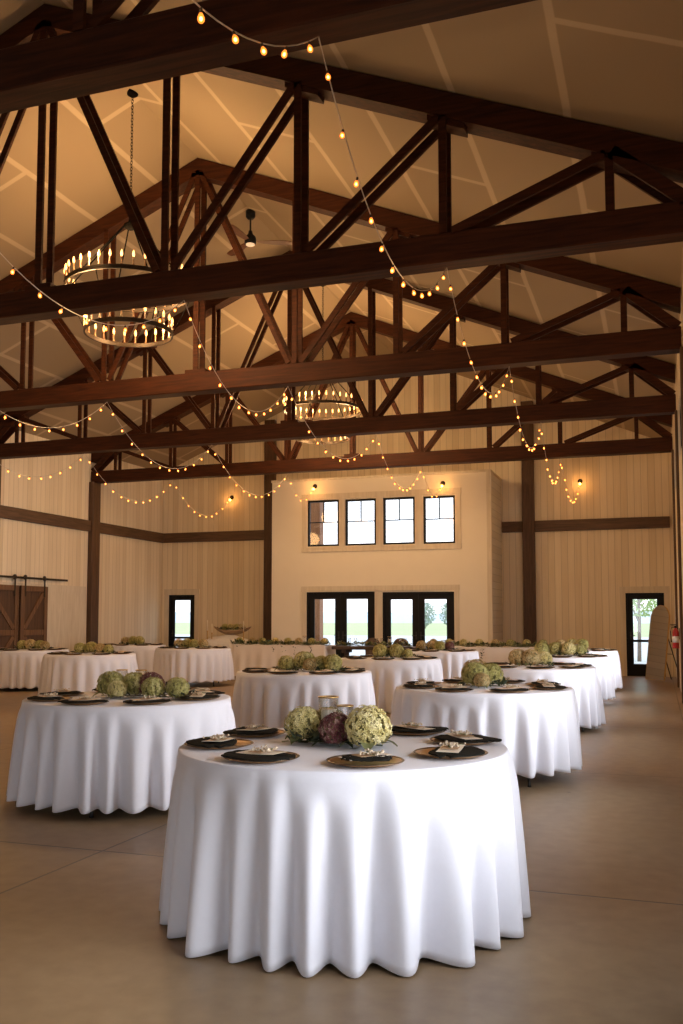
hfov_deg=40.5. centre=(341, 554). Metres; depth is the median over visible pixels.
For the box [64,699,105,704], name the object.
charger plate
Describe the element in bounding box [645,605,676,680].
sign
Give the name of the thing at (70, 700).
napkin
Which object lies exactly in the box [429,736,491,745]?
charger plate
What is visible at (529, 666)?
napkin
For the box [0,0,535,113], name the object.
roof truss
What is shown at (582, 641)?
hydrangea
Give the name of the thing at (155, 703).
charger plate
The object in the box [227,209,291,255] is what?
ceiling fan
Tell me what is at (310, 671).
napkin
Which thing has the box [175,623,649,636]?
meadow
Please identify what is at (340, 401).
chandelier
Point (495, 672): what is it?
hydrangea
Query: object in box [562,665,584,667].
napkin
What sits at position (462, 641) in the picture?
hydrangea
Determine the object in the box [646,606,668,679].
backdrop panel
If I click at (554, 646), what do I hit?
hydrangea
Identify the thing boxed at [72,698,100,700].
menu card
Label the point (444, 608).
tree
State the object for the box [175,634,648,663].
patio
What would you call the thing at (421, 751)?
charger plate
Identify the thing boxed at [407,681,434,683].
napkin
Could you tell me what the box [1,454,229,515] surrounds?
string light
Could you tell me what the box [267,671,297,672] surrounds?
napkin
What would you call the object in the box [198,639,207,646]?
hydrangea
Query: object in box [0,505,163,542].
trim
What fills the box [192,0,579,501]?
string light
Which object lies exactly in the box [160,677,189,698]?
hydrangea
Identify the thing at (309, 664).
hydrangea
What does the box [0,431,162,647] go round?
wall
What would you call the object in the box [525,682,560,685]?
charger plate
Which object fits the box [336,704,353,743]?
candle holder
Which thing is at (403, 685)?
charger plate
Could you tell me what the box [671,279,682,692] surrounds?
wall
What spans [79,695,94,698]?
flower sprig
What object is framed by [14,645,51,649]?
eucalyptus sprig
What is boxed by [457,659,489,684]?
hydrangea
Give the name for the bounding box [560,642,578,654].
hydrangea
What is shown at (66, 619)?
trim
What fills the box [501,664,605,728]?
tablecloth
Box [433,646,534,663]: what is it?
tablecloth
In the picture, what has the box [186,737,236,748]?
napkin
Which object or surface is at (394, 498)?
window
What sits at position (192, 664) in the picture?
tablecloth
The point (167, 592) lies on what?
trim
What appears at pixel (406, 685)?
napkin
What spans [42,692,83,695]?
charger plate
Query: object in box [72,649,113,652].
eucalyptus sprig
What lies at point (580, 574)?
wall
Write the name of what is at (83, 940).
floor
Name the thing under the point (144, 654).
tablecloth
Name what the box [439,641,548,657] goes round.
garland
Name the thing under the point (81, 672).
tablecloth
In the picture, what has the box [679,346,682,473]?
trim
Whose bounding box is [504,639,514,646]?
hydrangea
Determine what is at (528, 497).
trim
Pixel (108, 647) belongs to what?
hydrangea
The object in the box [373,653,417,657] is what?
eucalyptus sprig
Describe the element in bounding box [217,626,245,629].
eucalyptus sprig
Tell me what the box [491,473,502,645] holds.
wall
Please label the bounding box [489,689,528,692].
charger plate
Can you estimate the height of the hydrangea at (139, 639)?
0.216 m
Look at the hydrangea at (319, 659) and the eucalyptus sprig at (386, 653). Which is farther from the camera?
the eucalyptus sprig at (386, 653)
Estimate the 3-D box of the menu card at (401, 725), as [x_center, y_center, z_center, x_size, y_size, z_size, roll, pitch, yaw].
[0.395,0.933,5.015,0.210,0.011,0.100,-4,-5,42]
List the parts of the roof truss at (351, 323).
web post, web post, web post, web post, web post, web post, web post, web post, king post, bearing plate, king post, web post, web post, web post, web post, web post, web post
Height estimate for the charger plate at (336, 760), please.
0.019 m
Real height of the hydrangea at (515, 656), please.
0.227 m
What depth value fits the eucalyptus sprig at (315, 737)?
4.52 m
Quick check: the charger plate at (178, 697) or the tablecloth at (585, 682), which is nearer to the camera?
the charger plate at (178, 697)
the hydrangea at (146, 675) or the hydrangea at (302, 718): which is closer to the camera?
the hydrangea at (302, 718)
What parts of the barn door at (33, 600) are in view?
barn door rail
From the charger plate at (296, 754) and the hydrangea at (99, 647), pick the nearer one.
the charger plate at (296, 754)
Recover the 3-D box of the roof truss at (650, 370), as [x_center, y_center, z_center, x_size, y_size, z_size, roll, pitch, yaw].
[-0.988,-4.149,18.355,14.245,3.755,0.258,-1,-4,19]
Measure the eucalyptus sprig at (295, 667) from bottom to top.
0.103 m
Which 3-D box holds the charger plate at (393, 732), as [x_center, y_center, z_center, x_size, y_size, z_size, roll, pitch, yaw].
[0.395,0.957,5.013,0.336,0.019,0.336,-3,-5,40]
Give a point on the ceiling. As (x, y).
(618, 64)
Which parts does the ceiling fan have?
blade, blade, motor, blade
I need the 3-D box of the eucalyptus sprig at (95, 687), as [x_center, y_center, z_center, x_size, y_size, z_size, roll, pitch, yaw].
[-1.559,1.071,7.300,0.889,0.112,0.371,-1,-4,19]
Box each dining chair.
[365,638,379,654]
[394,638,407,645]
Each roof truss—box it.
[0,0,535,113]
[0,4,682,324]
[0,158,681,411]
[0,250,675,458]
[91,312,672,483]
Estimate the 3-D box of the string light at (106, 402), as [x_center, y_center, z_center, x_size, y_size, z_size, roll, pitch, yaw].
[-3.544,-2.015,15.925,0.126,0.819,17.406,-1,-4,19]
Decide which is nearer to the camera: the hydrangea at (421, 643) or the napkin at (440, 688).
the napkin at (440, 688)
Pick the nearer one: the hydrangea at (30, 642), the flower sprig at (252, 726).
the flower sprig at (252, 726)
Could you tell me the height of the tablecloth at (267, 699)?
0.726 m
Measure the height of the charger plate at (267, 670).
0.019 m
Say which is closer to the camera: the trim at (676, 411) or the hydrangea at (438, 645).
the trim at (676, 411)
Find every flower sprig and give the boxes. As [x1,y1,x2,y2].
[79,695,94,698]
[203,734,229,739]
[239,724,263,728]
[251,745,277,751]
[359,748,383,755]
[401,721,422,725]
[439,740,465,747]
[450,730,471,734]
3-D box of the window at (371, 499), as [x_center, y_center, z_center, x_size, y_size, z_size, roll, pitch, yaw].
[0.507,-0.832,23.880,0.830,1.200,0.080,-1,-4,19]
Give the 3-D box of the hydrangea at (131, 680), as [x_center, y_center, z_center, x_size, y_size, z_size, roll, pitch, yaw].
[-1.641,1.028,7.360,0.242,0.196,0.241,1,-4,-17]
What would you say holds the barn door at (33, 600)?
in the wall at (130, 569)
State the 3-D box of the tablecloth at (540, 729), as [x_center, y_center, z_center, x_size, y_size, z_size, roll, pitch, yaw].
[1.283,1.552,8.468,1.781,0.681,1.729,4,-6,-44]
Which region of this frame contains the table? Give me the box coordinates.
[332,646,415,657]
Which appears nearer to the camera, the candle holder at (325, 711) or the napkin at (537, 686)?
the candle holder at (325, 711)
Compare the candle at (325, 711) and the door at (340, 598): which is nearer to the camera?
the candle at (325, 711)
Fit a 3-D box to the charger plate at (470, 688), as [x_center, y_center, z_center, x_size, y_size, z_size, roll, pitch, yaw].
[0.969,1.164,7.968,0.336,0.019,0.336,-3,-5,33]
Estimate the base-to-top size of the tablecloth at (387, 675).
0.780 m
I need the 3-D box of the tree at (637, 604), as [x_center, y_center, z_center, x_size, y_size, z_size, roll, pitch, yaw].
[10.158,1.387,31.691,3.768,4.669,3.810,-2,-5,29]
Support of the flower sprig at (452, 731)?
on the menu card at (461, 736)
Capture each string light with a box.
[0,253,441,496]
[0,402,311,500]
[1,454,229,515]
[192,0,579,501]
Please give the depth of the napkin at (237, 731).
4.86 m
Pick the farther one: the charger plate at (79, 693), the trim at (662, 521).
the trim at (662, 521)
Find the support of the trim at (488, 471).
attached to the wall at (495, 482)
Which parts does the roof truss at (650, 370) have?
web post, web post, web post, web post, web post, web post, web post, web post, king post, bearing plate, king post, web post, web post, web post, web post, web post, web post, web post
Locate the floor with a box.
[0,676,682,1023]
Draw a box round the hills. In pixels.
[175,611,651,622]
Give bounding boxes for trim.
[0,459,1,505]
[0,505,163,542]
[0,582,85,652]
[86,482,100,643]
[163,530,263,542]
[164,589,199,645]
[263,419,276,643]
[271,469,501,645]
[301,488,461,552]
[301,585,459,644]
[502,516,669,532]
[521,401,536,643]
[619,586,671,676]
[671,450,679,687]
[674,410,682,702]
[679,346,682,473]
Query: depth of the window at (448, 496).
23.21 m
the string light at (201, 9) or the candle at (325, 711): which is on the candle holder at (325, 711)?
the candle at (325, 711)
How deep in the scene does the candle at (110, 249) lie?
11.83 m
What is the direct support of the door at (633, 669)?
in the wall at (580, 574)
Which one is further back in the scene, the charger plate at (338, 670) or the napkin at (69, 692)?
the charger plate at (338, 670)
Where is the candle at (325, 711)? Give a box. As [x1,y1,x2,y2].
[321,708,335,720]
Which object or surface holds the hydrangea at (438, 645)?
on the tablecloth at (452, 662)
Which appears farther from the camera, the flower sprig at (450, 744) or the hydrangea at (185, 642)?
the hydrangea at (185, 642)
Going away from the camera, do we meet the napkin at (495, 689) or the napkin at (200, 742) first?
the napkin at (200, 742)
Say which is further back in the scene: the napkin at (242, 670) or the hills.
the hills
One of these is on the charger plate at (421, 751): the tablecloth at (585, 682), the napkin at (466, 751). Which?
the napkin at (466, 751)
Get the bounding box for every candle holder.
[318,695,338,720]
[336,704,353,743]
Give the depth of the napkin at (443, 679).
9.03 m
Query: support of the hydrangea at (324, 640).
on the garland at (265, 642)
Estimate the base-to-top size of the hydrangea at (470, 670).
0.224 m
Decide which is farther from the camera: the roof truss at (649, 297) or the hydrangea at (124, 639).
the hydrangea at (124, 639)
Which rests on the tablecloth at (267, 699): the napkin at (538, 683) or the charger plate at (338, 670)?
the charger plate at (338, 670)
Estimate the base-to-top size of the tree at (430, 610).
4.515 m
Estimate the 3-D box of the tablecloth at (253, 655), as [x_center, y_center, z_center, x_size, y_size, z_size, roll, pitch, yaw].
[-1.395,2.571,22.512,2.503,0.751,0.890,-1,-4,19]
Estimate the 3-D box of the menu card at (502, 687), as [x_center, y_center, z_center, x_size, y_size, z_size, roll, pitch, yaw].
[1.424,1.134,7.885,0.210,0.011,0.100,2,-4,-24]
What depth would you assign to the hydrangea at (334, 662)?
10.84 m
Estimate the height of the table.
0.775 m
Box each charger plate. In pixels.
[27,696,72,701]
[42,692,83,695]
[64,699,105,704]
[124,701,169,704]
[177,696,218,700]
[184,738,253,749]
[223,750,299,763]
[224,729,285,737]
[242,670,270,672]
[271,673,295,674]
[311,673,335,674]
[326,754,404,767]
[338,670,364,672]
[391,731,444,735]
[403,685,438,688]
[406,682,439,684]
[414,746,487,758]
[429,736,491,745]
[435,688,473,691]
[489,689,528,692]
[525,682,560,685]
[530,686,567,689]
[558,666,584,668]
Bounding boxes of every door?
[0,574,18,648]
[0,575,67,648]
[168,595,194,646]
[307,592,374,657]
[383,592,454,654]
[625,593,665,676]
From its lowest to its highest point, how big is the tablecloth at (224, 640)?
0.932 m
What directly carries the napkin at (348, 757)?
on the charger plate at (336, 760)
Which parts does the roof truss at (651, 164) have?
bearing plate, king post, king post, web post, web post, web post, web post, web post, web post, web post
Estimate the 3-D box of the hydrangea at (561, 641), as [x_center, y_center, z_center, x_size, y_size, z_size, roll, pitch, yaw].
[4.439,1.811,18.678,0.279,0.217,0.242,-4,-5,42]
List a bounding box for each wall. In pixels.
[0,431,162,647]
[161,373,675,676]
[271,472,492,645]
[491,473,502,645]
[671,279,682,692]
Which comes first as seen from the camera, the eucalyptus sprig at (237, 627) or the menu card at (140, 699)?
the menu card at (140, 699)
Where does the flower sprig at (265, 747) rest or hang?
on the menu card at (250, 751)
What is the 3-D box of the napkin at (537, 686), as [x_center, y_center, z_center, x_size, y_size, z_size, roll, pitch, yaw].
[1.843,1.164,8.170,0.271,0.014,0.335,0,-4,6]
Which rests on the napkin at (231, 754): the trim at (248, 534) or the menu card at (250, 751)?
the menu card at (250, 751)
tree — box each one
[425,603,436,628]
[439,603,446,624]
[633,599,656,661]
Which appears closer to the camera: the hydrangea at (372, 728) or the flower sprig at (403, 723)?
the hydrangea at (372, 728)
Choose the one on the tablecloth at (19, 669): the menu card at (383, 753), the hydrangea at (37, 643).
the hydrangea at (37, 643)
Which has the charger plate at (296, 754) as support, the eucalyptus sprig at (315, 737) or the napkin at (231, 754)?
the napkin at (231, 754)
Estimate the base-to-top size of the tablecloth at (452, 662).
0.681 m
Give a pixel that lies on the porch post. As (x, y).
(316, 508)
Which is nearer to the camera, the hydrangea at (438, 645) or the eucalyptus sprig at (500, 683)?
the eucalyptus sprig at (500, 683)
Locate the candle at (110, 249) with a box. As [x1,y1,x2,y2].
[108,249,110,263]
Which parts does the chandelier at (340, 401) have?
chain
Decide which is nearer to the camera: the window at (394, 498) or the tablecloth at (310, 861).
the tablecloth at (310, 861)
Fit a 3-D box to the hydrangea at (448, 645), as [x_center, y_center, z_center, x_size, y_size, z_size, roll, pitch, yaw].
[2.140,1.802,18.236,0.227,0.175,0.228,-1,-4,20]
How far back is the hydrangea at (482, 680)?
8.24 m
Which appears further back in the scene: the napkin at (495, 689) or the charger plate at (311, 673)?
the charger plate at (311, 673)
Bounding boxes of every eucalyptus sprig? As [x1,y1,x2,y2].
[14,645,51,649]
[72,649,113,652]
[95,687,194,697]
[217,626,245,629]
[276,664,346,670]
[282,727,392,748]
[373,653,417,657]
[415,646,456,649]
[459,677,507,686]
[509,662,553,665]
[550,650,588,655]
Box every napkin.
[27,695,64,699]
[39,690,80,694]
[57,699,108,702]
[123,699,170,702]
[180,694,219,698]
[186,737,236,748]
[189,690,224,693]
[221,750,295,761]
[223,727,277,734]
[242,670,266,671]
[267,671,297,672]
[309,671,338,672]
[340,754,391,761]
[342,669,364,671]
[389,725,448,731]
[404,684,434,686]
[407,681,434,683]
[428,746,484,758]
[434,734,501,742]
[435,687,471,690]
[442,679,461,680]
[491,688,529,690]
[504,679,524,681]
[527,666,554,667]
[531,681,558,684]
[534,685,565,688]
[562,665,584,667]
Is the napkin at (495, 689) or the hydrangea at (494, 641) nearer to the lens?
the napkin at (495, 689)
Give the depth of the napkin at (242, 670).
10.66 m
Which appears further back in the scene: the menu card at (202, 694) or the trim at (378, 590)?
the trim at (378, 590)
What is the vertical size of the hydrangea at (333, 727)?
0.163 m
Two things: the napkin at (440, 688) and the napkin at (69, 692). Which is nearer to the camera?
the napkin at (69, 692)
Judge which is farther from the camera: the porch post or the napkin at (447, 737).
the porch post
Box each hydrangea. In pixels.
[17,640,25,648]
[24,639,35,649]
[34,640,42,648]
[40,641,49,648]
[72,642,85,652]
[84,641,96,652]
[93,671,124,696]
[94,643,104,652]
[103,644,113,652]
[107,680,127,698]
[120,672,143,697]
[121,637,130,644]
[128,636,135,643]
[132,636,144,644]
[138,672,165,696]
[141,677,166,696]
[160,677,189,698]
[174,639,181,646]
[182,638,189,646]
[189,639,198,647]
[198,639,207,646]
[274,655,293,670]
[284,706,320,744]
[294,651,315,669]
[302,658,316,670]
[312,712,352,747]
[314,655,326,670]
[317,706,342,719]
[321,638,328,644]
[323,654,341,670]
[339,704,397,751]
[372,644,387,657]
[388,644,403,657]
[402,649,412,657]
[415,640,427,649]
[426,640,434,649]
[434,641,444,649]
[444,642,454,650]
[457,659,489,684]
[457,662,488,687]
[459,639,468,646]
[471,672,490,687]
[474,639,483,645]
[474,663,507,685]
[491,639,498,645]
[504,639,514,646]
[508,649,524,665]
[522,649,542,665]
[534,642,551,654]
[536,651,552,664]
[548,642,561,654]
[556,639,564,644]
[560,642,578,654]
[566,638,576,644]
[574,644,587,654]
[576,638,591,649]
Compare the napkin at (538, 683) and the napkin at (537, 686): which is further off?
the napkin at (538, 683)
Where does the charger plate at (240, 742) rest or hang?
on the tablecloth at (310, 861)
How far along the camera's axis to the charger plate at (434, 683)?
8.71 m
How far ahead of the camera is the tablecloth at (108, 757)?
6.55 m
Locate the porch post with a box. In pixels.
[311,503,322,641]
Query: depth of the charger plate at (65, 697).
6.93 m
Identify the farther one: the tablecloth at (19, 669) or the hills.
the hills
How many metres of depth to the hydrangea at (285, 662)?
11.01 m
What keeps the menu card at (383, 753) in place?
on the napkin at (348, 757)
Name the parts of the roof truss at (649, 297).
web post, web post, web post, web post, king post, bearing plate, king post, web post, web post, web post, web post, web post, web post, web post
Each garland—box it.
[230,639,330,653]
[336,640,412,646]
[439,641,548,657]
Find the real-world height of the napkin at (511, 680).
0.015 m
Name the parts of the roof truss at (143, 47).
web post, web post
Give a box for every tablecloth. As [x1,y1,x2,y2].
[0,649,68,688]
[6,691,235,813]
[38,652,137,695]
[112,644,165,674]
[153,647,234,682]
[159,728,530,977]
[206,635,247,657]
[232,668,375,728]
[233,644,335,675]
[341,656,442,712]
[390,682,581,777]
[412,650,478,681]
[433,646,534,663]
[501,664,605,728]
[552,654,615,699]
[587,649,622,688]
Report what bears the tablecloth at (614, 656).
on the banquet table
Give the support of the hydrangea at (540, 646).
on the tablecloth at (603, 665)
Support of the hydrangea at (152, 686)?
on the tablecloth at (108, 757)
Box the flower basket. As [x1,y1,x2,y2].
[214,626,250,634]
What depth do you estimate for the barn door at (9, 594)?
20.89 m
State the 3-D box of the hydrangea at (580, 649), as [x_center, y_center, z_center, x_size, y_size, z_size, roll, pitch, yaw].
[4.031,1.604,15.567,0.269,0.195,0.219,-1,-4,11]
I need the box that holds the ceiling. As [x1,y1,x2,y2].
[0,0,682,467]
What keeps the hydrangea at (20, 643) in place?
on the tablecloth at (19, 669)
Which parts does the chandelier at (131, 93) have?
rod, rod, rod, chain, rod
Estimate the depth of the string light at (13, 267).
10.63 m
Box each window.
[308,500,338,546]
[345,498,375,545]
[383,497,414,544]
[423,495,454,543]
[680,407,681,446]
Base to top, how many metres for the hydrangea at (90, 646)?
0.216 m
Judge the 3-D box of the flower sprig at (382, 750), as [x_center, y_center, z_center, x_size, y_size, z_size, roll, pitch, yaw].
[0.126,0.843,3.941,0.098,0.025,0.111,-1,-4,19]
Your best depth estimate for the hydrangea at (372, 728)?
4.33 m
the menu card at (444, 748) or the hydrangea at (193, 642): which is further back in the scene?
the hydrangea at (193, 642)
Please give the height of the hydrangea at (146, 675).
0.198 m
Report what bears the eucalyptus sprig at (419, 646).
on the tablecloth at (452, 662)
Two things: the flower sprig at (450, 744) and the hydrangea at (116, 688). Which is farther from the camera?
the hydrangea at (116, 688)
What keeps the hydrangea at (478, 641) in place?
on the garland at (457, 643)
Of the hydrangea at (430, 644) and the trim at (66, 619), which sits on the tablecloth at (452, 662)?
the hydrangea at (430, 644)
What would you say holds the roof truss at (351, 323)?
attached to the ceiling
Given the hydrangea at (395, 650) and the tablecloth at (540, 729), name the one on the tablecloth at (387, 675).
the hydrangea at (395, 650)
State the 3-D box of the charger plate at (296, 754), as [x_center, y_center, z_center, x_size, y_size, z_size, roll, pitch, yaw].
[-0.351,0.890,4.064,0.336,0.019,0.336,-3,-5,36]
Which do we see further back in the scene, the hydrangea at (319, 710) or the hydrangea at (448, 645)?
the hydrangea at (448, 645)
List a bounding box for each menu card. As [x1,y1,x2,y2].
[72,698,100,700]
[131,697,161,700]
[189,693,204,696]
[195,689,211,691]
[206,737,235,741]
[236,749,286,754]
[240,727,269,730]
[340,752,391,760]
[394,724,434,729]
[436,744,464,752]
[442,686,466,687]
[445,733,481,739]
[496,687,522,688]
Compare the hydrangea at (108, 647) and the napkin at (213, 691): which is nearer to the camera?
the napkin at (213, 691)
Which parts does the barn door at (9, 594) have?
board panel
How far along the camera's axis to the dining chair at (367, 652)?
22.60 m
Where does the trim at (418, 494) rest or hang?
attached to the wall at (466, 567)
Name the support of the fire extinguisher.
attached to the wall at (677, 376)
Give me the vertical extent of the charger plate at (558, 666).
0.019 m
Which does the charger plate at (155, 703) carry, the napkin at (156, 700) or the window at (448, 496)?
the napkin at (156, 700)
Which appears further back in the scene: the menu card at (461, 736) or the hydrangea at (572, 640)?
the hydrangea at (572, 640)
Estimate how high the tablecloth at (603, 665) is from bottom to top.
0.681 m
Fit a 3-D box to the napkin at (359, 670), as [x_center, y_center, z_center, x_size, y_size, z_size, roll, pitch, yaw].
[0.137,1.348,10.787,0.271,0.014,0.335,0,-4,7]
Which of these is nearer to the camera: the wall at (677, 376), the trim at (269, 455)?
the wall at (677, 376)
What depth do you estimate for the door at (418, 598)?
23.21 m
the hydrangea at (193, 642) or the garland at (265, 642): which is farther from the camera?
the garland at (265, 642)
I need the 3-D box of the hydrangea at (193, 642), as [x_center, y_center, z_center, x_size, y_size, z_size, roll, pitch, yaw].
[-3.185,1.913,19.972,0.219,0.195,0.269,-1,-4,20]
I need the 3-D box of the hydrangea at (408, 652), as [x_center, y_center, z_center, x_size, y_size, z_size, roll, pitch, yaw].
[1.040,1.562,14.612,0.202,0.146,0.164,3,-5,-32]
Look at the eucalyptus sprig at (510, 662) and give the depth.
12.11 m
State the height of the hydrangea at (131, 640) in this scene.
0.216 m
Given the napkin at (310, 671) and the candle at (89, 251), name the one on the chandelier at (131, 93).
the candle at (89, 251)
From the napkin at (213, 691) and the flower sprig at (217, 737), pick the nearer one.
the flower sprig at (217, 737)
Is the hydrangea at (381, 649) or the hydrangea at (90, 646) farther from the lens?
the hydrangea at (90, 646)
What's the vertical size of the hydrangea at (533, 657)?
0.227 m
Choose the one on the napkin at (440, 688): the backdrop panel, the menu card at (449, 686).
the menu card at (449, 686)
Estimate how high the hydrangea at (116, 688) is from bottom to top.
0.138 m
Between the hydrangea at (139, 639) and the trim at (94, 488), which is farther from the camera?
the trim at (94, 488)
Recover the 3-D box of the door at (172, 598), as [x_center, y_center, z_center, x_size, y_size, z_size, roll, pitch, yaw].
[-4.662,2.246,27.169,0.850,2.120,0.151,-1,-4,19]
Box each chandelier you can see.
[63,89,188,347]
[283,285,362,443]
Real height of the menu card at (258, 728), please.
0.011 m
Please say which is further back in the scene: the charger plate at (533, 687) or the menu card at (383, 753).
the charger plate at (533, 687)
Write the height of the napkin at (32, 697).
0.018 m
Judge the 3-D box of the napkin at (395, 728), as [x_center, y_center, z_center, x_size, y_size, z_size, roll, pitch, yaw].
[0.408,0.944,5.027,0.335,0.014,0.271,-1,-4,16]
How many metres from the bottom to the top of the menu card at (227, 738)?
0.011 m
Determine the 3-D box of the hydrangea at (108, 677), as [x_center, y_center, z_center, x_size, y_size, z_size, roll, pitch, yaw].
[-1.814,1.020,7.316,0.253,0.206,0.254,-3,-5,36]
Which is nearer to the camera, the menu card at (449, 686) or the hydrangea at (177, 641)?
the menu card at (449, 686)
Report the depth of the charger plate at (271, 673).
10.33 m
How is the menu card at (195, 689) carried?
on the napkin at (213, 691)
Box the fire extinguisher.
[670,624,679,647]
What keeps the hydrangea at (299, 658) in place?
on the tablecloth at (267, 699)
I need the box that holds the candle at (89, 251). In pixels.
[87,251,89,265]
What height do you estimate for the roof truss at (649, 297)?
3.755 m
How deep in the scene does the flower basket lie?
25.30 m
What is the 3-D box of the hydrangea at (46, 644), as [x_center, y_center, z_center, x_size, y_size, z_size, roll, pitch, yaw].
[-5.991,1.833,18.712,0.198,0.178,0.229,0,-4,0]
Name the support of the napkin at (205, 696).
on the charger plate at (178, 697)
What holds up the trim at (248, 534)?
attached to the wall at (580, 574)
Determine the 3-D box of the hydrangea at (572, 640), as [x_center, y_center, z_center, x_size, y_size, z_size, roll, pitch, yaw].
[4.674,1.800,18.670,0.307,0.239,0.292,-2,-5,32]
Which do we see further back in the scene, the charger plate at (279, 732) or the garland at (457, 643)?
the garland at (457, 643)
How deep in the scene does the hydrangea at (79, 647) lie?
16.69 m
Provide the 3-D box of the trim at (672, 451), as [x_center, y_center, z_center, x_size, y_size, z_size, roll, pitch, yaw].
[7.005,0.278,19.441,0.045,4.965,0.310,-1,-4,19]
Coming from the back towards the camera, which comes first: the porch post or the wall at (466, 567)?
the porch post
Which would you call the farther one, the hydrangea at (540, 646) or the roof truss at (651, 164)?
the hydrangea at (540, 646)
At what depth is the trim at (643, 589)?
23.06 m
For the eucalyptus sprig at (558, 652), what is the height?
0.105 m
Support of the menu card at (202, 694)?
on the napkin at (205, 696)
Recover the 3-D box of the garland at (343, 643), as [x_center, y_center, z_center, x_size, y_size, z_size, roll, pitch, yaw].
[0.719,2.102,21.559,1.928,0.233,0.378,-1,-4,19]
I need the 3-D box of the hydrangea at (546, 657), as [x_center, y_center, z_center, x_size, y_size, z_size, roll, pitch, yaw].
[2.660,1.366,12.206,0.244,0.200,0.256,0,-4,0]

